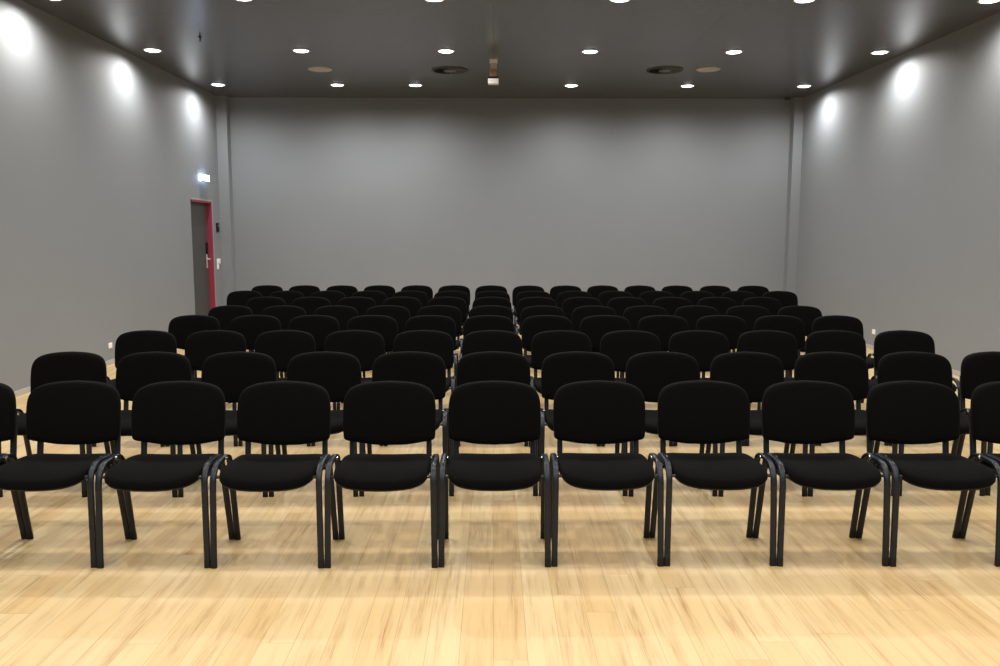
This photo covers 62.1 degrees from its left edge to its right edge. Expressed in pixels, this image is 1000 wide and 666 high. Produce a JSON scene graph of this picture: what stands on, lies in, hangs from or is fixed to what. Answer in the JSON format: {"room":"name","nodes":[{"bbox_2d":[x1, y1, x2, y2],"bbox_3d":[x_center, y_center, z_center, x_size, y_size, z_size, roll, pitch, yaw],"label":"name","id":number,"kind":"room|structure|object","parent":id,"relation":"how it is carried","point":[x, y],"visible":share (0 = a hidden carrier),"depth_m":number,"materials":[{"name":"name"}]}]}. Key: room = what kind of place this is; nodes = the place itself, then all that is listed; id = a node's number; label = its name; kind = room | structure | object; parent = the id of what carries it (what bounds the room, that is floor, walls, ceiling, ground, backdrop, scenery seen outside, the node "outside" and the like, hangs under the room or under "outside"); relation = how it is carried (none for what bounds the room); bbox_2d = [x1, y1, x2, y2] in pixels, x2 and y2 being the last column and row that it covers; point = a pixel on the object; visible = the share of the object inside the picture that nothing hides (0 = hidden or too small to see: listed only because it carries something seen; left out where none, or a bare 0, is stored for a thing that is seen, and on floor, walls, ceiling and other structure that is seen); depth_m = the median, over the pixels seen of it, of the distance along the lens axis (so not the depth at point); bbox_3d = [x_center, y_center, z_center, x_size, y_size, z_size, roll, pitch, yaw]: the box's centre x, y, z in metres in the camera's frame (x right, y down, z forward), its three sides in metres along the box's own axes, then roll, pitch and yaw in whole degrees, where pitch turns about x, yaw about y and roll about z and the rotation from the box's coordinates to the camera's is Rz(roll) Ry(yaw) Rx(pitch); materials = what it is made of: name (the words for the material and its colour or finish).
{"room":"conference hall","nodes":[
{"label":"conference hall","id":0,"kind":"room"},
{"bbox_2d":[0,0,222,390],"bbox_3d":[-4.743,-0.924,4.787,0.150,3.840,19.000,0,7,0],"label":"wall","id":1,"kind":"structure","parent":0,"point":[104,150],"depth_m":9.49,"materials":[{"name":"paint"}]},
{"bbox_2d":[190,198,215,315],"bbox_3d":[-4.805,-1.077,13.286,0.157,2.107,0.972,0,7,0],"label":"door","id":2,"kind":"structure","parent":1,"relation":"in","point":[201,209],"depth_m":13.48,"materials":[{"name":"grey paint"}]},
{"bbox_2d":[0,324,999,665],"bbox_3d":[0.245,1.033,5.062,10.130,0.100,19.300,0,7,0],"label":"floor","id":3,"kind":"structure","parent":0,"point":[267,600],"depth_m":3.85,"materials":[{"name":"brown wood"}]},
{"bbox_2d":[0,383,26,538],"bbox_3d":[-2.724,0.682,4.107,0.539,0.820,0.538,0,7,0],"label":"chair","id":4,"kind":"object","parent":3,"relation":"on","point":[8,413],"visible":0.77,"depth_m":4.24,"materials":[{"name":"black fabric"}]},
{"bbox_2d":[0,351,110,496],"bbox_3d":[-2.755,0.555,5.155,0.539,0.820,0.538,0,7,0],"label":"chair","id":5,"kind":"object","parent":3,"relation":"on","point":[71,365],"visible":0.29,"depth_m":5.30,"materials":[{"name":"black fabric"}]},
{"bbox_2d":[0,380,130,567],"bbox_3d":[-2.184,0.682,4.107,0.539,0.820,0.538,0,7,0],"label":"chair","id":6,"kind":"object","parent":3,"relation":"on","point":[78,412],"visible":0.96,"depth_m":4.24,"materials":[{"name":"black fabric"}]},
{"bbox_2d":[92,330,176,446],"bbox_3d":[-2.764,0.413,6.331,0.539,0.820,0.538,0,7,0],"label":"chair","id":7,"kind":"object","parent":3,"relation":"on","point":[131,342],"visible":0.21,"depth_m":6.48,"materials":[{"name":"black fabric"}]},
{"bbox_2d":[86,351,195,497],"bbox_3d":[-2.212,0.556,5.155,0.539,0.820,0.538,0,7,0],"label":"chair","id":8,"kind":"object","parent":3,"relation":"on","point":[135,371],"visible":0.3,"depth_m":5.30,"materials":[{"name":"black fabric"}]},
{"bbox_2d":[95,381,234,568],"bbox_3d":[-1.645,0.683,4.104,0.539,0.820,0.538,0,7,0],"label":"chair","id":9,"kind":"object","parent":3,"relation":"on","point":[168,412],"visible":0.97,"depth_m":4.24,"materials":[{"name":"black fabric"}]},
{"bbox_2d":[168,315,219,355],"bbox_3d":[-2.834,0.266,7.546,0.539,0.820,0.538,0,7,0],"label":"chair","id":10,"kind":"object","parent":3,"relation":"on","point":[181,327],"visible":0.19,"depth_m":7.69,"materials":[{"name":"black fabric"}]},
{"bbox_2d":[165,330,245,446],"bbox_3d":[-2.223,0.412,6.341,0.539,0.820,0.538,0,7,0],"label":"chair","id":11,"kind":"object","parent":3,"relation":"on","point":[201,345],"visible":0.28,"depth_m":6.49,"materials":[{"name":"black fabric"}]},
{"bbox_2d":[195,305,253,377],"bbox_3d":[-2.828,0.143,8.565,0.539,0.820,0.538,0,7,0],"label":"chair","id":12,"kind":"object","parent":3,"relation":"on","point":[226,314],"visible":0.14,"depth_m":8.72,"materials":[{"name":"black fabric"}]},
{"bbox_2d":[177,351,280,496],"bbox_3d":[-1.669,0.556,5.160,0.539,0.820,0.538,0,7,0],"label":"chair","id":13,"kind":"object","parent":3,"relation":"on","point":[232,372],"visible":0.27,"depth_m":5.31,"materials":[{"name":"black fabric"}]},
{"bbox_2d":[227,290,262,306],"bbox_3d":[-3.366,-0.128,10.802,0.539,0.820,0.538,0,7,0],"label":"chair","id":14,"kind":"object","parent":3,"relation":"on","point":[240,298],"visible":0.16,"depth_m":10.95,"materials":[{"name":"black fabric"}]},
{"bbox_2d":[230,315,283,377],"bbox_3d":[-2.269,0.266,7.554,0.539,0.820,0.538,0,7,0],"label":"chair","id":15,"kind":"object","parent":3,"relation":"on","point":[250,327],"visible":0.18,"depth_m":7.70,"materials":[{"name":"black fabric"}]},
{"bbox_2d":[246,297,285,314],"bbox_3d":[-2.793,0.000,9.755,0.539,0.820,0.538,0,7,0],"label":"chair","id":16,"kind":"object","parent":3,"relation":"on","point":[257,305],"visible":0.14,"depth_m":9.90,"materials":[{"name":"black fabric"}]},
{"bbox_2d":[251,285,282,296],"bbox_3d":[-3.387,-0.263,11.925,0.539,0.820,0.538,0,7,0],"label":"chair","id":17,"kind":"object","parent":3,"relation":"on","point":[265,290],"visible":0.11,"depth_m":12.08,"materials":[{"name":"black fabric"}]},
{"bbox_2d":[210,381,338,568],"bbox_3d":[-1.105,0.684,4.104,0.539,0.820,0.538,0,7,0],"label":"chair","id":18,"kind":"object","parent":3,"relation":"on","point":[274,412],"visible":0.98,"depth_m":4.24,"materials":[{"name":"black fabric"}]},
{"bbox_2d":[238,330,315,445],"bbox_3d":[-1.682,0.412,6.352,0.539,0.820,0.538,0,7,0],"label":"chair","id":19,"kind":"object","parent":3,"relation":"on","point":[282,346],"visible":0.34,"depth_m":6.50,"materials":[{"name":"black fabric"}]},
{"bbox_2d":[249,305,305,351],"bbox_3d":[-2.270,0.144,8.562,0.539,0.820,0.538,0,7,0],"label":"chair","id":20,"kind":"object","parent":3,"relation":"on","point":[284,313],"visible":0.14,"depth_m":8.71,"materials":[{"name":"black fabric"}]},
{"bbox_2d":[269,290,303,305],"bbox_3d":[-2.821,-0.128,10.810,0.539,0.820,0.538,0,7,0],"label":"chair","id":21,"kind":"object","parent":3,"relation":"on","point":[287,296],"visible":0.12,"depth_m":10.96,"materials":[{"name":"black fabric"}]},
{"bbox_2d":[289,285,319,296],"bbox_3d":[-2.844,-0.261,11.916,0.539,0.820,0.538,0,7,0],"label":"chair","id":22,"kind":"object","parent":3,"relation":"on","point":[306,290],"visible":0.16,"depth_m":12.07,"materials":[{"name":"black fabric"}]},
{"bbox_2d":[276,315,343,409],"bbox_3d":[-1.727,0.267,7.555,0.539,0.820,0.538,0,7,0],"label":"chair","id":23,"kind":"object","parent":3,"relation":"on","point":[319,327],"visible":0.23,"depth_m":7.71,"materials":[{"name":"black fabric"}]},
{"bbox_2d":[291,297,330,314],"bbox_3d":[-2.253,0.000,9.757,0.539,0.820,0.538,0,7,0],"label":"chair","id":24,"kind":"object","parent":3,"relation":"on","point":[309,304],"visible":0.16,"depth_m":9.91,"materials":[{"name":"black fabric"}]},
{"bbox_2d":[268,351,365,496],"bbox_3d":[-1.126,0.555,5.170,0.539,0.820,0.538,0,7,0],"label":"chair","id":25,"kind":"object","parent":3,"relation":"on","point":[336,372],"visible":0.34,"depth_m":5.32,"materials":[{"name":"black fabric"}]},
{"bbox_2d":[310,290,344,304],"bbox_3d":[-2.277,-0.129,10.821,0.539,0.820,0.538,0,7,0],"label":"chair","id":26,"kind":"object","parent":3,"relation":"on","point":[333,297],"visible":0.06,"depth_m":10.97,"materials":[{"name":"black fabric"}]},
{"bbox_2d":[313,305,361,377],"bbox_3d":[-1.726,0.143,8.577,0.539,0.820,0.538,0,7,0],"label":"chair","id":27,"kind":"object","parent":3,"relation":"on","point":[343,314],"visible":0.2,"depth_m":8.73,"materials":[{"name":"black fabric"}]},
{"bbox_2d":[326,285,357,297],"bbox_3d":[-2.300,-0.262,11.923,0.539,0.820,0.538,0,7,0],"label":"chair","id":28,"kind":"object","parent":3,"relation":"on","point":[348,291],"visible":0.12,"depth_m":12.07,"materials":[{"name":"black fabric"}]},
{"bbox_2d":[311,330,384,445],"bbox_3d":[-1.141,0.412,6.359,0.539,0.820,0.538,0,7,0],"label":"chair","id":29,"kind":"object","parent":3,"relation":"on","point":[367,346],"visible":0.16,"depth_m":6.51,"materials":[{"name":"black fabric"}]},
{"bbox_2d":[337,297,375,315],"bbox_3d":[-1.714,0.000,9.765,0.539,0.820,0.538,0,7,0],"label":"chair","id":30,"kind":"object","parent":3,"relation":"on","point":[361,304],"visible":0.12,"depth_m":9.92,"materials":[{"name":"black fabric"}]},
{"bbox_2d":[337,315,397,409],"bbox_3d":[-1.186,0.267,7.553,0.539,0.820,0.538,0,7,0],"label":"chair","id":31,"kind":"object","parent":3,"relation":"on","point":[386,326],"visible":0.2,"depth_m":7.70,"materials":[{"name":"black fabric"}]},
{"bbox_2d":[352,290,389,353],"bbox_3d":[-1.732,-0.129,10.831,0.539,0.820,0.538,0,7,0],"label":"chair","id":32,"kind":"object","parent":3,"relation":"on","point":[378,297],"visible":0.11,"depth_m":10.98,"materials":[{"name":"black fabric"}]},
{"bbox_2d":[364,285,395,297],"bbox_3d":[-1.757,-0.263,11.943,0.539,0.820,0.538,0,7,0],"label":"chair","id":33,"kind":"object","parent":3,"relation":"on","point":[389,291],"visible":0.16,"depth_m":12.09,"materials":[{"name":"black fabric"}]},
{"bbox_2d":[324,381,439,567],"bbox_3d":[-0.566,0.684,4.110,0.539,0.820,0.538,0,7,0],"label":"chair","id":34,"kind":"object","parent":3,"relation":"on","point":[377,412],"visible":0.98,"depth_m":4.24,"materials":[{"name":"black fabric"}]},
{"bbox_2d":[363,305,409,377],"bbox_3d":[-1.182,0.141,8.597,0.539,0.820,0.538,0,7,0],"label":"chair","id":35,"kind":"object","parent":3,"relation":"on","point":[401,314],"visible":0.17,"depth_m":8.74,"materials":[{"name":"black fabric"}]},
{"bbox_2d":[382,297,421,317],"bbox_3d":[-1.175,-0.001,9.777,0.539,0.820,0.538,0,7,0],"label":"chair","id":36,"kind":"object","parent":3,"relation":"on","point":[413,305],"visible":0.16,"depth_m":9.93,"materials":[{"name":"black fabric"}]},
{"bbox_2d":[359,351,449,496],"bbox_3d":[-0.583,0.555,5.181,0.539,0.820,0.538,0,7,0],"label":"chair","id":37,"kind":"object","parent":3,"relation":"on","point":[424,368],"visible":0.46,"depth_m":5.33,"materials":[{"name":"black fabric"}]},
{"bbox_2d":[387,290,427,352],"bbox_3d":[-1.188,-0.129,10.834,0.539,0.820,0.538,0,7,0],"label":"chair","id":38,"kind":"object","parent":3,"relation":"on","point":[423,298],"visible":0.09,"depth_m":10.98,"materials":[{"name":"black fabric"}]},
{"bbox_2d":[401,285,432,300],"bbox_3d":[-1.213,-0.265,11.959,0.539,0.820,0.538,0,7,0],"label":"chair","id":39,"kind":"object","parent":3,"relation":"on","point":[428,290],"visible":0.11,"depth_m":12.11,"materials":[{"name":"black fabric"}]},
{"bbox_2d":[384,330,456,445],"bbox_3d":[-0.600,0.412,6.360,0.539,0.820,0.538,0,7,0],"label":"chair","id":40,"kind":"object","parent":3,"relation":"on","point":[440,343],"visible":0.39,"depth_m":6.51,"materials":[{"name":"black fabric"}]},
{"bbox_2d":[405,315,458,383],"bbox_3d":[-0.644,0.268,7.552,0.539,0.820,0.538,0,7,0],"label":"chair","id":41,"kind":"object","parent":3,"relation":"on","point":[445,324],"visible":0.29,"depth_m":7.70,"materials":[{"name":"black fabric"}]},
{"bbox_2d":[417,305,462,352],"bbox_3d":[-0.638,0.141,8.607,0.539,0.820,0.538,0,7,0],"label":"chair","id":42,"kind":"object","parent":3,"relation":"on","point":[453,312],"visible":0.32,"depth_m":8.75,"materials":[{"name":"black fabric"}]},
{"bbox_2d":[427,297,466,336],"bbox_3d":[-0.635,-0.001,9.785,0.539,0.820,0.538,0,7,0],"label":"chair","id":43,"kind":"object","parent":3,"relation":"on","point":[460,303],"visible":0.15,"depth_m":9.93,"materials":[{"name":"black fabric"}]},
{"bbox_2d":[434,291,468,318],"bbox_3d":[-0.643,-0.128,10.833,0.539,0.820,0.538,0,7,0],"label":"chair","id":44,"kind":"object","parent":3,"relation":"on","point":[459,294],"visible":0.19,"depth_m":10.98,"materials":[{"name":"black fabric"}]},
{"bbox_2d":[459,315,513,359],"bbox_3d":[-0.103,0.269,7.556,0.539,0.820,0.538,0,7,0],"label":"chair","id":45,"kind":"object","parent":3,"relation":"on","point":[482,322],"visible":0.18,"depth_m":7.70,"materials":[{"name":"black fabric"}]},
{"bbox_2d":[469,305,512,320],"bbox_3d":[-0.094,0.142,8.599,0.539,0.820,0.538,0,7,0],"label":"chair","id":46,"kind":"object","parent":3,"relation":"on","point":[488,309],"visible":0.17,"depth_m":8.75,"materials":[{"name":"black fabric"}]},
{"bbox_2d":[449,351,537,495],"bbox_3d":[-0.040,0.554,5.187,0.539,0.820,0.538,0,7,0],"label":"chair","id":47,"kind":"object","parent":3,"relation":"on","point":[489,365],"visible":0.27,"depth_m":5.33,"materials":[{"name":"black fabric"}]},
{"bbox_2d":[459,330,527,445],"bbox_3d":[-0.059,0.413,6.358,0.539,0.820,0.538,0,7,0],"label":"chair","id":48,"kind":"object","parent":3,"relation":"on","point":[485,340],"visible":0.23,"depth_m":6.51,"materials":[{"name":"black fabric"}]},
{"bbox_2d":[472,297,514,332],"bbox_3d":[-0.096,-0.001,9.788,0.539,0.820,0.538,0,7,0],"label":"chair","id":49,"kind":"object","parent":3,"relation":"on","point":[483,301],"visible":0.09,"depth_m":9.94,"materials":[{"name":"black fabric"}]},
{"bbox_2d":[438,380,550,567],"bbox_3d":[-0.027,0.683,4.120,0.539,0.820,0.538,0,7,0],"label":"chair","id":50,"kind":"object","parent":3,"relation":"on","point":[494,412],"visible":1,"depth_m":4.25,"materials":[{"name":"black fabric"}]},
{"bbox_2d":[512,285,544,316],"bbox_3d":[0.417,-0.260,11.940,0.539,0.820,0.538,0,7,0],"label":"chair","id":51,"kind":"object","parent":3,"relation":"on","point":[518,289],"visible":0.26,"depth_m":12.08,"materials":[{"name":"black fabric"}]},
{"bbox_2d":[514,291,550,328],"bbox_3d":[0.446,-0.127,10.833,0.539,0.820,0.538,0,7,0],"label":"chair","id":52,"kind":"object","parent":3,"relation":"on","point":[524,294],"visible":0.32,"depth_m":10.98,"materials":[{"name":"black fabric"}]},
{"bbox_2d":[515,297,556,334],"bbox_3d":[0.444,0.000,9.786,0.539,0.820,0.538,0,7,0],"label":"chair","id":53,"kind":"object","parent":3,"relation":"on","point":[523,303],"visible":0.28,"depth_m":9.93,"materials":[{"name":"black fabric"}]},
{"bbox_2d":[520,305,564,351],"bbox_3d":[0.450,0.145,8.588,0.539,0.820,0.538,0,7,0],"label":"chair","id":54,"kind":"object","parent":3,"relation":"on","point":[529,311],"visible":0.15,"depth_m":8.74,"materials":[{"name":"black fabric"}]},
{"bbox_2d":[522,315,572,367],"bbox_3d":[0.439,0.268,7.565,0.539,0.820,0.538,0,7,0],"label":"chair","id":55,"kind":"object","parent":3,"relation":"on","point":[533,325],"visible":0.27,"depth_m":7.71,"materials":[{"name":"black fabric"}]},
{"bbox_2d":[529,330,600,446],"bbox_3d":[0.482,0.414,6.357,0.539,0.820,0.538,0,7,0],"label":"chair","id":56,"kind":"object","parent":3,"relation":"on","point":[544,344],"visible":0.33,"depth_m":6.50,"materials":[{"name":"black fabric"}]},
{"bbox_2d":[550,285,580,304],"bbox_3d":[0.961,-0.261,11.952,0.539,0.820,0.538,0,7,0],"label":"chair","id":57,"kind":"object","parent":3,"relation":"on","point":[554,291],"visible":0.12,"depth_m":12.10,"materials":[{"name":"black fabric"}]},
{"bbox_2d":[557,291,591,308],"bbox_3d":[0.990,-0.127,10.841,0.539,0.820,0.538,0,7,0],"label":"chair","id":58,"kind":"object","parent":3,"relation":"on","point":[562,296],"visible":0.11,"depth_m":10.99,"materials":[{"name":"black fabric"}]},
{"bbox_2d":[562,297,601,322],"bbox_3d":[0.984,0.001,9.784,0.539,0.820,0.538,0,7,0],"label":"chair","id":59,"kind":"object","parent":3,"relation":"on","point":[569,304],"visible":0.15,"depth_m":9.93,"materials":[{"name":"black fabric"}]},
{"bbox_2d":[537,351,627,495],"bbox_3d":[0.503,0.555,5.188,0.539,0.820,0.538,0,7,0],"label":"chair","id":60,"kind":"object","parent":3,"relation":"on","point":[560,369],"visible":0.4,"depth_m":5.33,"materials":[{"name":"black fabric"}]},
{"bbox_2d":[572,305,623,377],"bbox_3d":[0.994,0.145,8.589,0.539,0.820,0.538,0,7,0],"label":"chair","id":61,"kind":"object","parent":3,"relation":"on","point":[579,313],"visible":0.15,"depth_m":8.74,"materials":[{"name":"black fabric"}]},
{"bbox_2d":[587,285,618,298],"bbox_3d":[1.504,-0.263,11.973,0.539,0.820,0.538,0,7,0],"label":"chair","id":62,"kind":"object","parent":3,"relation":"on","point":[594,291],"visible":0.15,"depth_m":12.12,"materials":[{"name":"black fabric"}]},
{"bbox_2d":[580,315,630,349],"bbox_3d":[0.980,0.267,7.576,0.539,0.820,0.538,0,7,0],"label":"chair","id":63,"kind":"object","parent":3,"relation":"on","point":[595,327],"visible":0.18,"depth_m":7.72,"materials":[{"name":"black fabric"}]},
{"bbox_2d":[549,380,663,566],"bbox_3d":[0.513,0.683,4.131,0.539,0.820,0.538,0,7,0],"label":"chair","id":64,"kind":"object","parent":3,"relation":"on","point":[594,411],"visible":0.99,"depth_m":4.26,"materials":[{"name":"black fabric"}]},
{"bbox_2d":[598,291,632,305],"bbox_3d":[1.535,-0.128,10.852,0.539,0.820,0.538,0,7,0],"label":"chair","id":65,"kind":"object","parent":3,"relation":"on","point":[604,297],"visible":0.11,"depth_m":11.00,"materials":[{"name":"black fabric"}]},
{"bbox_2d":[607,297,646,316],"bbox_3d":[1.523,0.001,9.787,0.539,0.820,0.538,0,7,0],"label":"chair","id":66,"kind":"object","parent":3,"relation":"on","point":[619,304],"visible":0.2,"depth_m":9.94,"materials":[{"name":"black fabric"}]},
{"bbox_2d":[600,330,672,446],"bbox_3d":[1.023,0.414,6.361,0.539,0.820,0.538,0,7,0],"label":"chair","id":67,"kind":"object","parent":3,"relation":"on","point":[619,346],"visible":0.25,"depth_m":6.51,"materials":[{"name":"black fabric"}]},
{"bbox_2d":[624,285,655,297],"bbox_3d":[2.048,-0.264,11.985,0.539,0.820,0.538,0,7,0],"label":"chair","id":68,"kind":"object","parent":3,"relation":"on","point":[636,290],"visible":0.09,"depth_m":12.14,"materials":[{"name":"black fabric"}]},
{"bbox_2d":[620,305,668,377],"bbox_3d":[1.538,0.143,8.607,0.539,0.820,0.538,0,7,0],"label":"chair","id":69,"kind":"object","parent":3,"relation":"on","point":[633,314],"visible":0.2,"depth_m":8.76,"materials":[{"name":"black fabric"}]},
{"bbox_2d":[639,291,673,305],"bbox_3d":[2.079,-0.128,10.861,0.539,0.820,0.538,0,7,0],"label":"chair","id":70,"kind":"object","parent":3,"relation":"on","point":[649,297],"visible":0.1,"depth_m":11.01,"materials":[{"name":"black fabric"}]},
{"bbox_2d":[621,351,717,496],"bbox_3d":[1.046,0.556,5.185,0.539,0.820,0.538,0,7,0],"label":"chair","id":71,"kind":"object","parent":3,"relation":"on","point":[650,372],"visible":0.37,"depth_m":5.33,"materials":[{"name":"black fabric"}]},
{"bbox_2d":[638,315,700,377],"bbox_3d":[1.522,0.267,7.584,0.539,0.820,0.538,0,7,0],"label":"chair","id":72,"kind":"object","parent":3,"relation":"on","point":[663,327],"visible":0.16,"depth_m":7.73,"materials":[{"name":"black fabric"}]},
{"bbox_2d":[652,297,690,315],"bbox_3d":[2.062,0.001,9.795,0.539,0.820,0.538,0,7,0],"label":"chair","id":73,"kind":"object","parent":3,"relation":"on","point":[670,304],"visible":0.23,"depth_m":9.95,"materials":[{"name":"black fabric"}]},
{"bbox_2d":[680,291,714,304],"bbox_3d":[2.624,-0.128,10.864,0.539,0.820,0.538,0,7,0],"label":"chair","id":74,"kind":"object","parent":3,"relation":"on","point":[693,297],"visible":0.14,"depth_m":11.02,"materials":[{"name":"black fabric"}]},
{"bbox_2d":[674,305,730,352],"bbox_3d":[2.082,0.142,8.626,0.539,0.820,0.538,0,7,0],"label":"chair","id":75,"kind":"object","parent":3,"relation":"on","point":[691,314],"visible":0.13,"depth_m":8.78,"materials":[{"name":"black fabric"}]},
{"bbox_2d":[669,330,744,445],"bbox_3d":[1.564,0.413,6.371,0.539,0.820,0.538,0,7,0],"label":"chair","id":76,"kind":"object","parent":3,"relation":"on","point":[704,346],"visible":0.27,"depth_m":6.52,"materials":[{"name":"black fabric"}]},
{"bbox_2d":[649,380,776,566],"bbox_3d":[1.052,0.683,4.137,0.539,0.820,0.538,0,7,0],"label":"chair","id":77,"kind":"object","parent":3,"relation":"on","point":[695,411],"visible":0.98,"depth_m":4.27,"materials":[{"name":"black fabric"}]},
{"bbox_2d":[697,297,736,351],"bbox_3d":[2.602,0.000,9.806,0.539,0.820,0.538,0,7,0],"label":"chair","id":78,"kind":"object","parent":3,"relation":"on","point":[721,304],"visible":0.12,"depth_m":9.96,"materials":[{"name":"black fabric"}]},
{"bbox_2d":[696,315,760,409],"bbox_3d":[2.063,0.268,7.585,0.539,0.820,0.538,0,7,0],"label":"chair","id":79,"kind":"object","parent":3,"relation":"on","point":[732,327],"visible":0.23,"depth_m":7.73,"materials":[{"name":"black fabric"}]},
{"bbox_2d":[721,291,755,305],"bbox_3d":[3.168,-0.127,10.863,0.539,0.820,0.538,0,7,0],"label":"chair","id":80,"kind":"object","parent":3,"relation":"on","point":[738,297],"visible":0.1,"depth_m":11.02,"materials":[{"name":"black fabric"}]},
{"bbox_2d":[726,305,769,351],"bbox_3d":[2.626,0.142,8.630,0.539,0.820,0.538,0,7,0],"label":"chair","id":81,"kind":"object","parent":3,"relation":"on","point":[749,314],"visible":0.2,"depth_m":8.78,"materials":[{"name":"black fabric"}]},
{"bbox_2d":[706,352,807,496],"bbox_3d":[1.589,0.557,5.185,0.539,0.820,0.538,0,7,0],"label":"chair","id":82,"kind":"object","parent":3,"relation":"on","point":[754,372],"visible":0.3,"depth_m":5.33,"materials":[{"name":"black fabric"}]},
{"bbox_2d":[742,297,780,314],"bbox_3d":[3.141,0.000,9.815,0.539,0.820,0.538,0,7,0],"label":"chair","id":83,"kind":"object","parent":3,"relation":"on","point":[773,305],"visible":0.15,"depth_m":9.96,"materials":[{"name":"black fabric"}]},
{"bbox_2d":[737,330,816,445],"bbox_3d":[2.105,0.413,6.382,0.539,0.820,0.538,0,7,0],"label":"chair","id":84,"kind":"object","parent":3,"relation":"on","point":[780,344],"visible":0.23,"depth_m":6.53,"materials":[{"name":"black fabric"}]},
{"bbox_2d":[754,315,804,409],"bbox_3d":[2.605,0.269,7.583,0.539,0.820,0.538,0,7,0],"label":"chair","id":85,"kind":"object","parent":3,"relation":"on","point":[795,326],"visible":0.23,"depth_m":7.73,"materials":[{"name":"black fabric"}]},
{"bbox_2d":[762,291,807,336],"bbox_3d":[3.713,-0.126,10.861,0.539,0.820,0.538,0,7,0],"label":"chair","id":86,"kind":"object","parent":3,"relation":"on","point":[786,298],"visible":0.15,"depth_m":11.01,"materials":[{"name":"black fabric"}]},
{"bbox_2d":[777,305,821,376],"bbox_3d":[3.170,0.144,8.620,0.539,0.820,0.538,0,7,0],"label":"chair","id":87,"kind":"object","parent":3,"relation":"on","point":[807,314],"visible":0.16,"depth_m":8.77,"materials":[{"name":"black fabric"}]},
{"bbox_2d":[752,380,890,566],"bbox_3d":[1.592,0.683,4.136,0.539,0.820,0.538,0,7,0],"label":"chair","id":88,"kind":"object","parent":3,"relation":"on","point":[801,411],"visible":0.97,"depth_m":4.27,"materials":[{"name":"black fabric"}]},
{"bbox_2d":[786,352,897,496],"bbox_3d":[2.132,0.557,5.190,0.539,0.820,0.538,0,7,0],"label":"chair","id":89,"kind":"object","parent":3,"relation":"on","point":[848,370],"visible":0.34,"depth_m":5.33,"materials":[{"name":"black fabric"}]},
{"bbox_2d":[812,315,873,402],"bbox_3d":[3.146,0.269,7.582,0.539,0.820,0.538,0,7,0],"label":"chair","id":90,"kind":"object","parent":3,"relation":"on","point":[831,322],"visible":0.27,"depth_m":7.73,"materials":[{"name":"black fabric"}]},
{"bbox_2d":[805,330,888,445],"bbox_3d":[2.646,0.413,6.389,0.539,0.820,0.538,0,7,0],"label":"chair","id":91,"kind":"object","parent":3,"relation":"on","point":[826,340],"visible":0.3,"depth_m":6.54,"materials":[{"name":"black fabric"}]},
{"bbox_2d":[874,330,959,445],"bbox_3d":[3.187,0.413,6.390,0.539,0.820,0.538,0,7,0],"label":"chair","id":92,"kind":"object","parent":3,"relation":"on","point":[887,342],"visible":0.26,"depth_m":6.54,"materials":[{"name":"black fabric"}]},
{"bbox_2d":[855,380,999,566],"bbox_3d":[2.131,0.684,4.134,0.539,0.820,0.538,0,7,0],"label":"chair","id":93,"kind":"object","parent":3,"relation":"on","point":[897,412],"visible":0.97,"depth_m":4.27,"materials":[{"name":"black fabric"}]},
{"bbox_2d":[873,351,986,495],"bbox_3d":[2.675,0.556,5.200,0.539,0.820,0.538,0,7,0],"label":"chair","id":94,"kind":"object","parent":3,"relation":"on","point":[897,366],"visible":0.26,"depth_m":5.34,"materials":[{"name":"black fabric"}]},
{"bbox_2d":[956,351,999,495],"bbox_3d":[3.218,0.556,5.211,0.539,0.820,0.538,0,7,0],"label":"chair","id":95,"kind":"object","parent":3,"relation":"on","point":[978,368],"visible":0.48,"depth_m":5.36,"materials":[{"name":"black fabric"}]},
{"bbox_2d":[959,381,999,538],"bbox_3d":[2.671,0.685,4.134,0.539,0.820,0.538,0,7,0],"label":"chair","id":96,"kind":"object","parent":3,"relation":"on","point":[984,413],"visible":0.79,"depth_m":4.27,"materials":[{"name":"black fabric"}]},
{"bbox_2d":[229,98,790,320],"bbox_3d":[0.172,-2.071,14.332,10.130,3.840,0.150,0,7,0],"label":"wall","id":97,"kind":"structure","parent":0,"point":[360,193],"depth_m":14.21,"materials":[{"name":"paint"}]},
{"bbox_2d":[215,96,235,305],"bbox_3d":[-4.654,-2.052,14.130,0.175,3.840,0.180,0,7,0],"label":"pillar","id":98,"kind":"structure","parent":97,"relation":"attached to","point":[222,102],"depth_m":14.03,"materials":[{"name":"paint"}]},
{"bbox_2d":[783,97,803,293],"bbox_3d":[5.011,-2.049,14.206,0.155,3.840,0.180,0,7,0],"label":"trim","id":99,"kind":"structure","parent":97,"relation":"attached to","point":[797,103],"depth_m":14.10,"materials":[{"name":"paint"}]},
{"bbox_2d":[22,0,999,98],"bbox_3d":[0.249,-2.889,4.589,10.130,0.120,19.300,0,7,0],"label":"ceiling","id":100,"kind":"structure","parent":0,"point":[373,48],"depth_m":9.82,"materials":[{"name":"paint"}]},
{"bbox_2d":[432,67,467,73],"bbox_3d":[-0.701,-3.667,11.609,0.510,0.018,0.510,0,7,0],"label":"ceiling vent","id":101,"kind":"object","parent":100,"relation":"in","point":[441,70],"visible":1,"depth_m":11.57,"materials":[{"name":"grey metal"}]},
{"bbox_2d":[488,59,498,84],"bbox_3d":[-0.088,-3.434,10.917,0.138,0.315,0.130,0,7,0],"label":"projector","id":102,"kind":"object","parent":100,"relation":"hanging from","point":[493,79],"visible":1,"depth_m":10.87,"materials":[{"name":"white plastic"}]},
{"bbox_2d":[646,66,682,73],"bbox_3d":[2.300,-3.660,11.583,0.510,0.018,0.510,0,7,0],"label":"ceiling vent","id":103,"kind":"object","parent":100,"relation":"in","point":[666,69],"visible":1,"depth_m":11.54,"materials":[{"name":"grey metal"}]},
{"bbox_2d":[796,12,999,370],"bbox_3d":[5.237,-0.921,4.866,0.150,3.840,19.000,0,7,0],"label":"wall","id":104,"kind":"structure","parent":0,"point":[899,229],"depth_m":10.30,"materials":[{"name":"paint"}]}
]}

